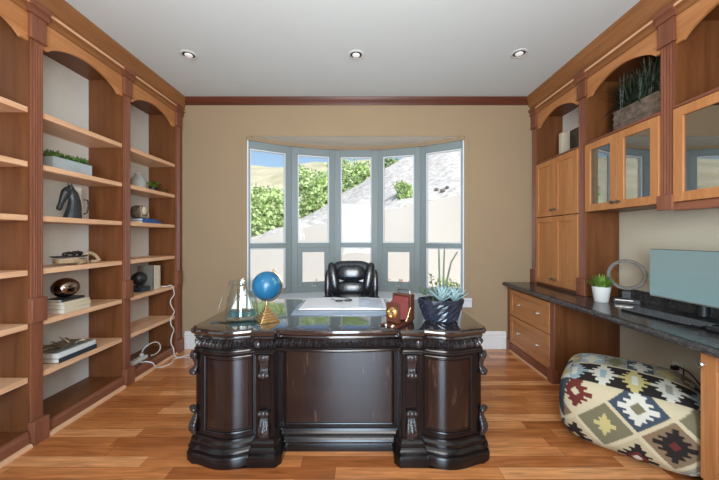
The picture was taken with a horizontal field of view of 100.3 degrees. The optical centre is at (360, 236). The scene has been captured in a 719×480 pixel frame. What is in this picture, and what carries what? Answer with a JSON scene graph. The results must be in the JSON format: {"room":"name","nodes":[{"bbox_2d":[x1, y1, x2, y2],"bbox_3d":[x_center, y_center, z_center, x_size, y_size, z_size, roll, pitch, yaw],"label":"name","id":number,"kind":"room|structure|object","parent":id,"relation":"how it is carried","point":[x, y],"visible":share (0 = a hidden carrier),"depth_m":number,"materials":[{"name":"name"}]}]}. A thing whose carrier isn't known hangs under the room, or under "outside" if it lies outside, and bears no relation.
{"room":"office","nodes":[
{"label":"office","id":0,"kind":"room"},
{"bbox_2d":[0,349,702,479],"bbox_3d":[-0.043,1.400,0.826,5.054,0.100,5.852,0,0,0],"label":"floor","id":1,"kind":"structure","parent":0,"point":[141,432],"depth_m":1.89,"materials":[{"name":"brown wood"}]},
{"bbox_2d":[0,0,49,467],"bbox_3d":[-2.286,-0.050,1.601,0.364,2.800,0.871,0,0,0],"label":"bookcase","id":2,"kind":"object","parent":1,"relation":"on","point":[23,305],"visible":1,"depth_m":1.94,"materials":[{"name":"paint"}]},
{"bbox_2d":[43,25,134,435],"bbox_3d":[-2.286,-0.050,2.391,0.364,2.800,0.820,0,0,0],"label":"bookcase","id":3,"kind":"object","parent":1,"relation":"on","point":[86,103],"depth_m":2.60,"materials":[{"name":"wood"}]},
{"bbox_2d":[43,149,91,175],"bbox_3d":[-2.301,-0.576,2.341,0.129,0.171,0.368,0,0,0],"label":"planter","id":4,"kind":"object","parent":3,"relation":"on","point":[56,159],"visible":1,"depth_m":2.30,"materials":[{"name":"white ceramic"}]},
{"bbox_2d":[47,304,89,313],"bbox_3d":[-2.255,0.546,2.295,0.180,0.030,0.210,0,0,0],"label":"book","id":5,"kind":"object","parent":3,"relation":"on","point":[65,311],"visible":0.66,"depth_m":2.22,"materials":[{"name":"beige paper"}]},
{"bbox_2d":[47,300,90,309],"bbox_3d":[-2.255,0.516,2.299,0.180,0.030,0.213,0,0,0],"label":"book","id":6,"kind":"object","parent":5,"relation":"on","point":[68,306],"visible":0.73,"depth_m":2.22,"materials":[{"name":"beige paper"}]},
{"bbox_2d":[47,297,89,305],"bbox_3d":[-2.257,0.490,2.294,0.175,0.022,0.212,0,0,0],"label":"book","id":7,"kind":"object","parent":6,"relation":"on","point":[83,298],"visible":0.65,"depth_m":2.22,"materials":[{"name":"beige paper"}]},
{"bbox_2d":[47,295,84,301],"bbox_3d":[-2.265,0.470,2.292,0.140,0.018,0.185,0,0,0],"label":"book","id":8,"kind":"object","parent":7,"relation":"on","point":[56,299],"visible":0.76,"depth_m":2.25,"materials":[{"name":"paper"}]},
{"bbox_2d":[50,278,79,296],"bbox_3d":[-2.262,0.387,2.295,0.156,0.148,0.172,0,0,0],"label":"egg","id":9,"kind":"object","parent":8,"relation":"on","point":[63,287],"visible":1,"depth_m":2.25,"materials":[{"name":"brown metal"}]},
{"bbox_2d":[49,251,87,257],"bbox_3d":[-2.255,0.131,2.320,0.108,0.050,0.207,0,0,0],"label":"ornament","id":10,"kind":"object","parent":3,"relation":"on","point":[68,254],"visible":1,"depth_m":2.29,"materials":[{"name":"black metal"}]},
{"bbox_2d":[56,183,81,218],"bbox_3d":[-2.273,-0.282,2.340,0.095,0.280,0.162,0,0,18],"label":"bust","id":11,"kind":"object","parent":3,"relation":"on","point":[74,207],"visible":0.94,"depth_m":2.33,"materials":[{"name":"black ceramic"}]},
{"bbox_2d":[43,344,96,363],"bbox_3d":[-2.292,0.891,2.305,0.255,0.036,0.310,0,0,0],"label":"book","id":12,"kind":"object","parent":3,"relation":"on","point":[77,353],"visible":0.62,"depth_m":2.23,"materials":[{"name":"paper"}]},
{"bbox_2d":[43,339,95,358],"bbox_3d":[-2.294,0.854,2.303,0.252,0.037,0.305,0,0,0],"label":"book","id":13,"kind":"object","parent":12,"relation":"on","point":[56,353],"visible":0.63,"depth_m":2.25,"materials":[{"name":"paper"}]},
{"bbox_2d":[43,337,88,350],"bbox_3d":[-2.247,0.797,2.268,0.207,0.076,0.262,0,0,0],"label":"sculpture","id":14,"kind":"object","parent":13,"relation":"on","point":[68,341],"visible":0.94,"depth_m":2.26,"materials":[{"name":"brown metal"}]},
{"bbox_2d":[65,187,88,218],"bbox_3d":[-2.370,-0.277,2.500,0.141,0.268,0.112,0,0,0],"label":"pitcher","id":15,"kind":"object","parent":3,"relation":"on","point":[79,190],"visible":0.33,"depth_m":2.51,"materials":[{"name":"white ceramic"}]},
{"bbox_2d":[130,84,183,381],"bbox_3d":[-2.286,-0.050,3.156,0.364,2.800,0.820,0,0,0],"label":"bookcase","id":16,"kind":"object","parent":1,"relation":"on","point":[155,127],"depth_m":3.45,"materials":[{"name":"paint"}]},
{"bbox_2d":[130,173,146,187],"bbox_3d":[-2.330,-0.576,3.140,0.140,0.172,0.140,0,0,0],"label":"vase","id":17,"kind":"object","parent":16,"relation":"on","point":[137,179],"visible":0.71,"depth_m":3.10,"materials":[{"name":"white ceramic"}]},
{"bbox_2d":[133,286,149,291],"bbox_3d":[-2.300,0.536,3.095,0.170,0.050,0.120,0,0,0],"label":"book","id":18,"kind":"object","parent":16,"relation":"on","point":[144,288],"visible":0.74,"depth_m":3.04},
{"bbox_2d":[131,272,146,286],"bbox_3d":[-2.290,0.436,3.095,0.132,0.150,0.132,0,0,0],"label":"ornament","id":19,"kind":"object","parent":18,"relation":"on","point":[138,278],"visible":0.97,"depth_m":3.06,"materials":[{"name":"black plastic"}]},
{"bbox_2d":[137,266,153,289],"bbox_3d":[-2.283,0.433,3.183,0.155,0.255,0.035,0,0,0],"label":"book","id":20,"kind":"object","parent":16,"relation":"on","point":[148,270],"visible":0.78,"depth_m":3.17,"materials":[{"name":"paper"}]},
{"bbox_2d":[130,220,160,223],"bbox_3d":[-2.300,-0.155,3.160,0.200,0.026,0.280,0,0,0],"label":"book","id":21,"kind":"object","parent":16,"relation":"on","point":[142,221],"visible":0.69,"depth_m":3.06,"materials":[{"name":"paper"}]},
{"bbox_2d":[130,218,156,220],"bbox_3d":[-2.297,-0.179,3.140,0.185,0.021,0.220,0,0,0],"label":"book","id":22,"kind":"object","parent":21,"relation":"on","point":[145,219],"visible":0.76,"depth_m":3.04,"materials":[{"name":"paper"}]},
{"bbox_2d":[131,205,149,217],"bbox_3d":[-2.318,-0.260,3.150,0.138,0.140,0.151,0,0,0],"label":"ornament","id":23,"kind":"object","parent":22,"relation":"on","point":[137,211],"visible":0.93,"depth_m":3.09,"materials":[{"name":"grey wicker"}]},
{"bbox_2d":[144,265,157,289],"bbox_3d":[-2.275,0.433,3.223,0.150,0.255,0.044,0,0,0],"label":"book","id":24,"kind":"object","parent":16,"relation":"on","point":[155,266],"visible":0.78,"depth_m":3.23,"materials":[{"name":"beige paper"}]},
{"bbox_2d":[142,341,160,355],"bbox_3d":[-2.213,1.186,3.174,0.024,0.148,0.214,0,0,17],"label":"cable","id":25,"kind":"object","parent":16,"relation":"on","point":[155,341],"visible":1,"depth_m":3.19,"materials":[{"name":"white plastic"}]},
{"bbox_2d":[147,181,167,192],"bbox_3d":[-2.260,-0.550,3.314,0.167,0.120,0.199,0,0,0],"label":"trailing plant","id":26,"kind":"object","parent":16,"relation":"on","point":[152,185],"visible":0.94,"depth_m":3.27,"materials":[{"name":"green plant"}]},
{"bbox_2d":[158,265,159,288],"bbox_3d":[-2.275,0.436,3.268,0.150,0.250,0.043,0,0,0],"label":"book","id":27,"kind":"object","parent":16,"relation":"on","point":[158,265],"visible":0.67,"depth_m":3.28,"materials":[{"name":"beige paper"}]},
{"bbox_2d":[139,356,189,367],"bbox_3d":[-2.064,1.291,3.168,0.136,0.118,0.453,0,0,28],"label":"cable","id":28,"kind":"object","parent":1,"relation":"on","point":[181,356],"visible":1,"depth_m":3.11,"materials":[{"name":"white plastic"}]},
{"bbox_2d":[160,285,189,357],"bbox_3d":[-1.734,0.947,3.451,1.063,0.817,0.147,0,0,-7],"label":"cable","id":29,"kind":"object","parent":1,"relation":"on","point":[168,285],"visible":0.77,"depth_m":3.39,"materials":[{"name":"white plastic"}]},
{"bbox_2d":[187,299,489,469],"bbox_3d":[-0.138,0.950,2.206,1.862,0.800,0.945,0,0,0],"label":"executive desk","id":30,"kind":"object","parent":1,"relation":"on","point":[411,391],"visible":0.99,"depth_m":1.81,"materials":[{"name":"brown wood"}]},
{"bbox_2d":[218,282,258,320],"bbox_3d":[-0.804,0.419,2.020,0.220,0.262,0.212,0,0,0],"label":"glass jar","id":31,"kind":"object","parent":30,"relation":"on","point":[228,282],"visible":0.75,"depth_m":1.97,"materials":[{"name":"clear glass"}]},
{"bbox_2d":[229,286,255,316],"bbox_3d":[-0.800,0.436,2.020,0.172,0.207,0.059,0,0,-8],"label":"model ship","id":32,"kind":"object","parent":31,"relation":"in","point":[245,302],"visible":1,"depth_m":2.02},
{"bbox_2d":[252,268,282,324],"bbox_3d":[-0.615,0.378,1.960,0.187,0.344,0.187,0,0,-38],"label":"desk globe","id":33,"kind":"object","parent":30,"relation":"on","point":[267,285],"visible":1,"depth_m":1.91,"materials":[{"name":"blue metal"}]},
{"bbox_2d":[291,300,389,314],"bbox_3d":[-0.125,0.547,2.355,0.750,0.006,0.510,0,0,0],"label":"desk pad","id":34,"kind":"object","parent":30,"relation":"on","point":[295,312],"visible":0.42,"depth_m":2.16,"materials":[{"name":"plastic"}]},
{"bbox_2d":[297,297,385,310],"bbox_3d":[-0.135,0.534,2.415,0.670,0.021,0.400,0,0,0],"label":"open book","id":35,"kind":"object","parent":34,"relation":"on","point":[324,303],"visible":0.97,"depth_m":2.33,"materials":[{"name":"white paper"}]},
{"bbox_2d":[331,297,351,301],"bbox_3d":[-0.161,0.514,2.475,0.162,0.014,0.167,0,0,-10],"label":"eyeglasses","id":36,"kind":"object","parent":35,"relation":"on","point":[347,299],"visible":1,"depth_m":2.43,"materials":[{"name":"black plastic"}]},
{"bbox_2d":[359,298,383,307],"bbox_3d":[0.077,0.528,2.420,0.189,0.009,0.320,0,0,0],"label":"paper","id":37,"kind":"object","parent":35,"relation":"on","point":[363,302],"depth_m":2.40,"materials":[{"name":"white paper"}]},
{"bbox_2d":[381,288,413,328],"bbox_3d":[0.231,0.449,1.912,0.152,0.214,0.215,0,0,38],"label":"camera","id":38,"kind":"object","parent":30,"relation":"on","point":[400,310],"visible":1,"depth_m":1.89,"materials":[{"name":"brown wood"}]},
{"bbox_2d":[418,246,469,322],"bbox_3d":[0.539,0.304,1.963,0.337,0.492,0.198,0,0,0],"label":"potted plant","id":39,"kind":"object","parent":30,"relation":"on","point":[445,306],"visible":1,"depth_m":1.93,"materials":[{"name":"blue ceramic"}]},
{"bbox_2d":[418,296,463,322],"bbox_3d":[0.525,0.477,1.975,0.304,0.146,0.175,0,0,0],"label":"plant pot","id":40,"kind":"object","parent":39,"relation":"attached to","point":[434,309],"depth_m":1.91,"materials":[{"name":"blue ceramic"}]},
{"bbox_2d":[323,261,379,297],"bbox_3d":[-0.105,0.806,3.053,0.632,1.089,0.625,0,0,0],"label":"office chair","id":41,"kind":"object","parent":1,"relation":"on","point":[348,279],"visible":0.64,"depth_m":3.17,"materials":[{"name":"black leather"}]},
{"bbox_2d":[339,281,362,293],"bbox_3d":[-0.105,0.550,3.210,0.330,0.170,0.096,0,0,0],"label":"cushion","id":42,"kind":"object","parent":41,"relation":"on","point":[345,287],"depth_m":3.17,"materials":[{"name":"black leather"}]},
{"bbox_2d":[337,294,364,297],"bbox_3d":[-0.105,0.690,3.185,0.320,0.200,0.110,0,0,0],"label":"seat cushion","id":43,"kind":"object","parent":41,"relation":"on","point":[338,295],"depth_m":3.16,"materials":[{"name":"black leather"}]},
{"bbox_2d":[337,265,364,280],"bbox_3d":[-0.105,0.385,3.210,0.300,0.173,0.137,0,0,0],"label":"cushion","id":44,"kind":"object","parent":41,"relation":"on","point":[344,272],"depth_m":3.16,"materials":[{"name":"black leather"}]},
{"bbox_2d":[506,287,619,383],"bbox_3d":[2.064,0.968,3.189,0.636,0.764,0.882,0,0,0],"label":"base cabinet","id":45,"kind":"object","parent":1,"relation":"on","point":[544,334],"visible":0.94,"depth_m":2.78,"materials":[{"name":"brown wood"}]},
{"bbox_2d":[559,353,700,475],"bbox_3d":[1.800,1.113,2.025,0.731,0.474,0.704,0,0,41],"label":"pouf","id":46,"kind":"object","parent":1,"relation":"on","point":[648,413],"visible":0.82,"depth_m":1.80,"materials":[{"name":"multicoloured fabric"}]},
{"bbox_2d":[695,353,718,479],"bbox_3d":[2.058,0.968,1.093,0.648,0.764,0.945,0,0,0],"label":"base cabinet","id":47,"kind":"object","parent":1,"relation":"on","point":[709,365],"visible":0.81,"depth_m":1.52,"materials":[{"name":"brown wood"}]},
{"bbox_2d":[502,282,718,358],"bbox_3d":[2.046,0.520,2.115,0.674,0.130,3.031,0,0,0],"label":"countertop","id":48,"kind":"structure","parent":47,"relation":"on","point":[704,341],"depth_m":2.17,"materials":[{"name":"black stone"}]},
{"bbox_2d":[530,79,618,295],"bbox_3d":[2.200,-0.453,3.184,0.363,1.994,0.893,0,0,0],"label":"tall cabinet","id":49,"kind":"object","parent":48,"relation":"on","point":[571,245],"visible":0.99,"depth_m":3.04,"materials":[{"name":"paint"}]},
{"bbox_2d":[559,132,568,153],"bbox_3d":[2.270,-1.006,3.355,0.080,0.310,0.050,0,0,0],"label":"book","id":50,"kind":"object","parent":49,"relation":"on","point":[564,136],"visible":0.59,"depth_m":3.33,"materials":[{"name":"beige paper"}]},
{"bbox_2d":[566,122,578,149],"bbox_3d":[2.345,-1.049,3.250,0.024,0.380,0.330,0,0,0],"label":"picture frame","id":51,"kind":"object","parent":49,"relation":"in","point":[573,130],"visible":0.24,"depth_m":3.30,"materials":[{"name":"white ceramic"}]},
{"bbox_2d":[570,127,578,148],"bbox_3d":[2.344,-1.049,3.250,0.010,0.270,0.220,0,0,0],"label":"picture","id":52,"kind":"object","parent":51,"relation":"attached to","point":[574,131],"depth_m":3.29},
{"bbox_2d":[587,273,616,302],"bbox_3d":[2.016,0.426,2.530,0.221,0.239,0.229,0,0,-40],"label":"potted grass","id":53,"kind":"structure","parent":48,"relation":"on","point":[601,289],"depth_m":2.49,"materials":[{"name":"white ceramic"}]},
{"bbox_2d":[607,259,647,304],"bbox_3d":[2.189,0.364,2.474,0.252,0.361,0.072,0,0,40],"label":"ring sculpture","id":54,"kind":"object","parent":48,"relation":"on","point":[626,298],"visible":0.98,"depth_m":2.46,"materials":[{"name":"grey metal"}]},
{"bbox_2d":[621,307,718,328],"bbox_3d":[2.030,0.533,2.005,0.155,0.025,0.456,0,0,-8],"label":"keyboard","id":55,"kind":"object","parent":48,"relation":"on","point":[680,320],"visible":0.97,"depth_m":1.95,"materials":[{"name":"black plastic"}]},
{"bbox_2d":[650,249,718,324],"bbox_3d":[2.225,0.318,1.990,0.200,0.455,0.620,0,0,0],"label":"monitor","id":56,"kind":"object","parent":48,"relation":"on","point":[688,276],"visible":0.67,"depth_m":2.03,"materials":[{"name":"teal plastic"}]},
{"bbox_2d":[705,325,718,333],"bbox_3d":[2.020,0.525,1.700,0.064,0.040,0.104,0,0,0],"label":"computer mouse","id":57,"kind":"object","parent":48,"relation":"on","point":[714,329],"visible":1,"depth_m":1.70,"materials":[{"name":"black plastic"}]},
{"bbox_2d":[65,0,639,95],"bbox_3d":[-0.043,-1.737,0.826,5.054,0.120,5.852,0,0,0],"label":"ceiling","id":58,"kind":"structure","parent":0,"point":[242,47],"depth_m":2.56,"materials":[{"name":"paint"}]},
{"bbox_2d":[179,50,197,59],"bbox_3d":[-1.585,-1.669,2.760,0.150,0.016,0.150,0,0,0],"label":"recessed light","id":59,"kind":"object","parent":58,"relation":"in","point":[187,54],"visible":1,"depth_m":2.75,"materials":[{"name":"white metal"}]},
{"bbox_2d":[348,50,363,59],"bbox_3d":[-0.045,-1.669,2.760,0.150,0.016,0.150,0,0,0],"label":"recessed light","id":60,"kind":"object","parent":58,"relation":"in","point":[354,54],"visible":1,"depth_m":2.75,"materials":[{"name":"white metal"}]},
{"bbox_2d":[510,48,528,58],"bbox_3d":[1.445,-1.669,2.740,0.150,0.016,0.150,0,0,0],"label":"recessed light","id":61,"kind":"object","parent":58,"relation":"in","point":[522,52],"visible":1,"depth_m":2.73,"materials":[{"name":"white metal"}]},
{"bbox_2d":[182,105,531,337],"bbox_3d":[-0.043,-0.164,3.682,4.854,3.027,0.100,0,0,0],"label":"wall","id":62,"kind":"structure","parent":0,"point":[500,136],"depth_m":3.63,"materials":[{"name":"beige paint"}]},
{"bbox_2d":[10,0,185,116],"bbox_3d":[-2.140,-1.563,0.866,0.080,0.227,5.531,0,0,0],"label":"crown molding","id":63,"kind":"structure","parent":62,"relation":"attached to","point":[59,15],"depth_m":2.45,"materials":[{"name":"brown wood"}]},
{"bbox_2d":[180,128,181,337],"bbox_3d":[-2.171,-0.050,3.572,0.018,2.800,0.120,0,0,0],"label":"strip","id":64,"kind":"object","parent":62,"relation":"attached to","point":[180,128],"visible":0.29,"depth_m":3.61,"materials":[{"name":"brown wood"}]},
{"bbox_2d":[292,147,334,292],"bbox_3d":[-0.632,-0.234,4.010,0.573,1.944,0.135,0,0,-15],"label":"window","id":65,"kind":"structure","parent":62,"relation":"in","point":[328,248],"depth_m":3.98,"materials":[{"name":"grey paint"}]},
{"bbox_2d":[184,331,505,348],"bbox_3d":[-0.190,1.245,3.623,3.880,0.210,0.019,0,0,0],"label":"baseboard","id":66,"kind":"structure","parent":62,"relation":"attached to","point":[491,339],"depth_m":3.61,"materials":[{"name":"white paint"}]},
{"bbox_2d":[239,136,471,306],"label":"window","id":67,"kind":"structure","parent":62,"relation":"in","point":[286,151],"depth_m":3.67,"materials":[{"name":"grey paint"}]},
{"bbox_2d":[239,291,471,300],"bbox_3d":[-0.067,0.750,3.891,2.807,0.030,0.588,0,0,0],"label":"window sill","id":68,"kind":"structure","parent":62,"relation":"attached to","point":[382,294],"depth_m":3.77,"materials":[{"name":"white paint"}]},
{"bbox_2d":[246,136,464,149],"bbox_3d":[-0.067,-1.201,3.850,2.675,0.042,0.490,0,0,0],"label":"trim","id":69,"kind":"structure","parent":62,"relation":"attached to","point":[460,138],"depth_m":3.93,"materials":[{"name":"beige paint"}]},
{"bbox_2d":[335,150,376,269],"bbox_3d":[-0.067,-0.234,4.114,0.573,1.944,0.075,0,0,0],"label":"window","id":70,"kind":"structure","parent":62,"relation":"in","point":[339,154],"depth_m":4.08,"materials":[{"name":"grey paint"}]},
{"bbox_2d":[258,137,453,145],"bbox_3d":[-0.067,-1.247,3.918,2.784,0.052,0.533,0,0,0],"label":"soffit","id":71,"kind":"structure","parent":62,"relation":"attached to","point":[326,141],"depth_m":3.80,"materials":[{"name":"beige paint"}]},
{"bbox_2d":[185,96,527,104],"bbox_3d":[-0.043,-1.636,3.604,4.254,0.082,0.055,0,0,0],"label":"crown molding","id":72,"kind":"structure","parent":62,"relation":"attached to","point":[189,100],"depth_m":3.60,"materials":[{"name":"brown wood"}]},
{"bbox_2d":[377,147,419,292],"bbox_3d":[0.499,-0.234,4.010,0.573,1.944,0.135,0,0,15],"label":"window","id":73,"kind":"structure","parent":62,"relation":"in","point":[383,247],"depth_m":4.00,"materials":[{"name":"grey paint"}]},
{"bbox_2d":[420,140,463,294],"bbox_3d":[1.038,-0.234,3.815,0.573,1.944,0.085,0,0,30],"label":"window","id":74,"kind":"structure","parent":62,"relation":"in","point":[425,151],"depth_m":3.88,"materials":[{"name":"grey paint"}]},
{"bbox_2d":[591,285,611,302],"bbox_3d":[2.030,0.481,2.535,0.134,0.128,0.134,0,0,0],"label":"pot","id":75,"kind":"object","parent":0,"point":[601,293],"depth_m":2.49,"materials":[{"name":"white ceramic"}]},
{"bbox_2d":[619,208,718,390],"bbox_3d":[2.434,-0.164,0.866,0.100,3.027,5.732,0,0,0],"label":"wall","id":76,"kind":"structure","parent":0,"point":[641,231],"depth_m":2.43,"materials":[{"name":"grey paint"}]},
{"bbox_2d":[527,0,698,116],"bbox_3d":[2.040,-1.563,0.867,0.120,0.227,5.534,0,0,0],"label":"crown molding","id":77,"kind":"structure","parent":76,"relation":"attached to","point":[644,18],"depth_m":2.45,"materials":[{"name":"brown wood"}]},
{"bbox_2d":[584,16,676,212],"bbox_3d":[2.200,-0.815,2.359,0.363,1.270,0.794,0,0,0],"label":"upper cabinet","id":78,"kind":"object","parent":76,"relation":"attached to","point":[628,168],"visible":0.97,"depth_m":2.41,"materials":[{"name":"brown wood"}]},
{"bbox_2d":[592,162,649,178],"bbox_3d":[2.237,-0.540,2.408,0.234,0.020,0.684,0,0,0],"label":"shelf","id":79,"kind":"object","parent":78,"relation":"attached to","point":[641,170],"depth_m":2.49,"materials":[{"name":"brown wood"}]},
{"bbox_2d":[591,204,656,211],"bbox_3d":[2.223,-0.237,2.408,0.299,0.025,0.684,0,0,0],"label":"shelf","id":80,"kind":"object","parent":78,"relation":"attached to","point":[599,208],"depth_m":2.47,"materials":[{"name":"brown wood"}]},
{"bbox_2d":[602,129,649,146],"bbox_3d":[2.223,-0.838,2.408,0.299,0.025,0.684,0,0,0],"label":"shelf","id":81,"kind":"object","parent":78,"relation":"attached to","point":[642,136],"depth_m":2.49,"materials":[{"name":"brown wood"}]},
{"bbox_2d":[598,55,660,132],"bbox_3d":[2.232,-1.129,2.395,0.245,0.537,0.600,0,0,0],"label":"potted plant","id":82,"kind":"object","parent":78,"relation":"on","point":[642,99],"visible":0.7,"depth_m":2.33,"materials":[{"name":"green plant"}]},
{"bbox_2d":[618,288,718,318],"bbox_3d":[2.373,0.500,1.678,0.021,0.090,2.156,0,0,0],"label":"backsplash","id":83,"kind":"structure","parent":76,"relation":"attached to","point":[644,296],"depth_m":2.32,"materials":[{"name":"stone"}]},
{"bbox_2d":[673,361,682,373],"bbox_3d":[2.380,1.005,2.255,0.008,0.116,0.072,0,0,0],"label":"wall outlet","id":84,"kind":"object","parent":76,"relation":"attached to","point":[680,370],"visible":0.49,"depth_m":2.24,"materials":[{"name":"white plastic"}]},
{"bbox_2d":[670,365,700,386],"bbox_3d":[2.154,1.043,1.938,0.046,0.325,0.798,0,0,33],"label":"cable","id":85,"kind":"object","parent":76,"relation":"attached to","point":[673,367],"visible":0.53,"depth_m":2.13,"materials":[{"name":"plastic"}]},
{"bbox_2d":[672,0,718,210],"bbox_3d":[2.200,-0.811,1.583,0.363,1.278,0.794,0,0,0],"label":"upper cabinet","id":86,"kind":"object","parent":76,"relation":"attached to","point":[696,107],"visible":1,"depth_m":1.98,"materials":[{"name":"brown wood"}]},
{"bbox_2d":[686,144,718,155],"bbox_3d":[2.237,-0.540,1.632,0.234,0.020,0.684,0,0,0],"label":"shelf","id":87,"kind":"object","parent":86,"relation":"attached to","point":[712,150],"depth_m":1.89,"materials":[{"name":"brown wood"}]},
{"label":"outside","id":88,"kind":"structure","parent":0,"visible":0},
{"bbox_3d":[0.000,1.675,6.376,60.000,0.150,5.248,0,0,0],"label":"ground","id":89,"kind":"structure","parent":88,"visible":0},
{"bbox_2d":[251,195,459,288],"bbox_3d":[0.000,-0.538,7.725,28.000,5.908,0.250,0,0,0],"label":"wall","id":90,"kind":"structure","parent":89,"relation":"on","point":[443,214],"depth_m":7.60,"materials":[{"name":"paint"}]},
{"bbox_2d":[435,277,459,287],"bbox_3d":[1.732,1.339,5.582,0.635,1.164,0.615,0,0,-35],"label":"plant","id":91,"kind":"object","parent":89,"relation":"on","point":[450,283],"visible":0.07,"depth_m":5.65,"materials":[{"name":"green plant"}]},
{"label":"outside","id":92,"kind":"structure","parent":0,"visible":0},
{"bbox_2d":[251,159,409,205],"bbox_3d":[0.000,-7.731,46.000,120.000,18.762,40.000,0,0,0],"label":"hills","id":93,"kind":"structure","parent":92,"point":[262,175],"depth_m":45.93,"materials":[{"name":"beige sand"}]},
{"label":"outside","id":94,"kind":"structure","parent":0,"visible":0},
{"bbox_2d":[251,151,459,238],"bbox_3d":[2.000,-2.365,11.350,24.000,12.112,7.000,0,0,0],"label":"slope","id":95,"kind":"structure","parent":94,"point":[443,168],"depth_m":10.01,"materials":[{"name":"white snow"}]},
{"bbox_2d":[251,183,283,236],"bbox_3d":[-3.742,-0.462,11.405,2.550,3.445,2.170,0,0,0],"label":"leafy tree","id":96,"kind":"object","parent":95,"relation":"on","point":[267,211],"visible":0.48,"depth_m":10.96,"materials":[{"name":"green plant"}]},
{"bbox_2d":[299,163,327,218],"bbox_3d":[-1.978,-1.437,13.399,2.305,3.875,2.172,0,0,38],"label":"leafy tree","id":97,"kind":"object","parent":95,"relation":"on","point":[313,191],"visible":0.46,"depth_m":12.96,"materials":[{"name":"green plant"}]},
{"bbox_2d":[324,159,369,192],"bbox_3d":[-0.481,-2.429,15.640,2.856,3.823,1.953,0,0,0],"label":"leafy tree","id":98,"kind":"object","parent":95,"relation":"on","point":[357,173],"visible":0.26,"depth_m":15.31,"materials":[{"name":"green plant"}]},
{"bbox_2d":[385,158,398,167],"bbox_3d":[1.332,-3.201,14.126,1.338,1.145,1.056,0,0,27],"label":"leafy shrub","id":99,"kind":"object","parent":95,"relation":"on","point":[389,162],"visible":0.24,"depth_m":13.86,"materials":[{"name":"green plant"}]},
{"bbox_2d":[392,179,412,206],"bbox_3d":[1.255,-1.213,8.852,0.666,0.975,0.605,0,0,0],"label":"leafy shrub","id":100,"kind":"object","parent":95,"relation":"on","point":[404,190],"visible":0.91,"depth_m":8.74,"materials":[{"name":"green plant"}]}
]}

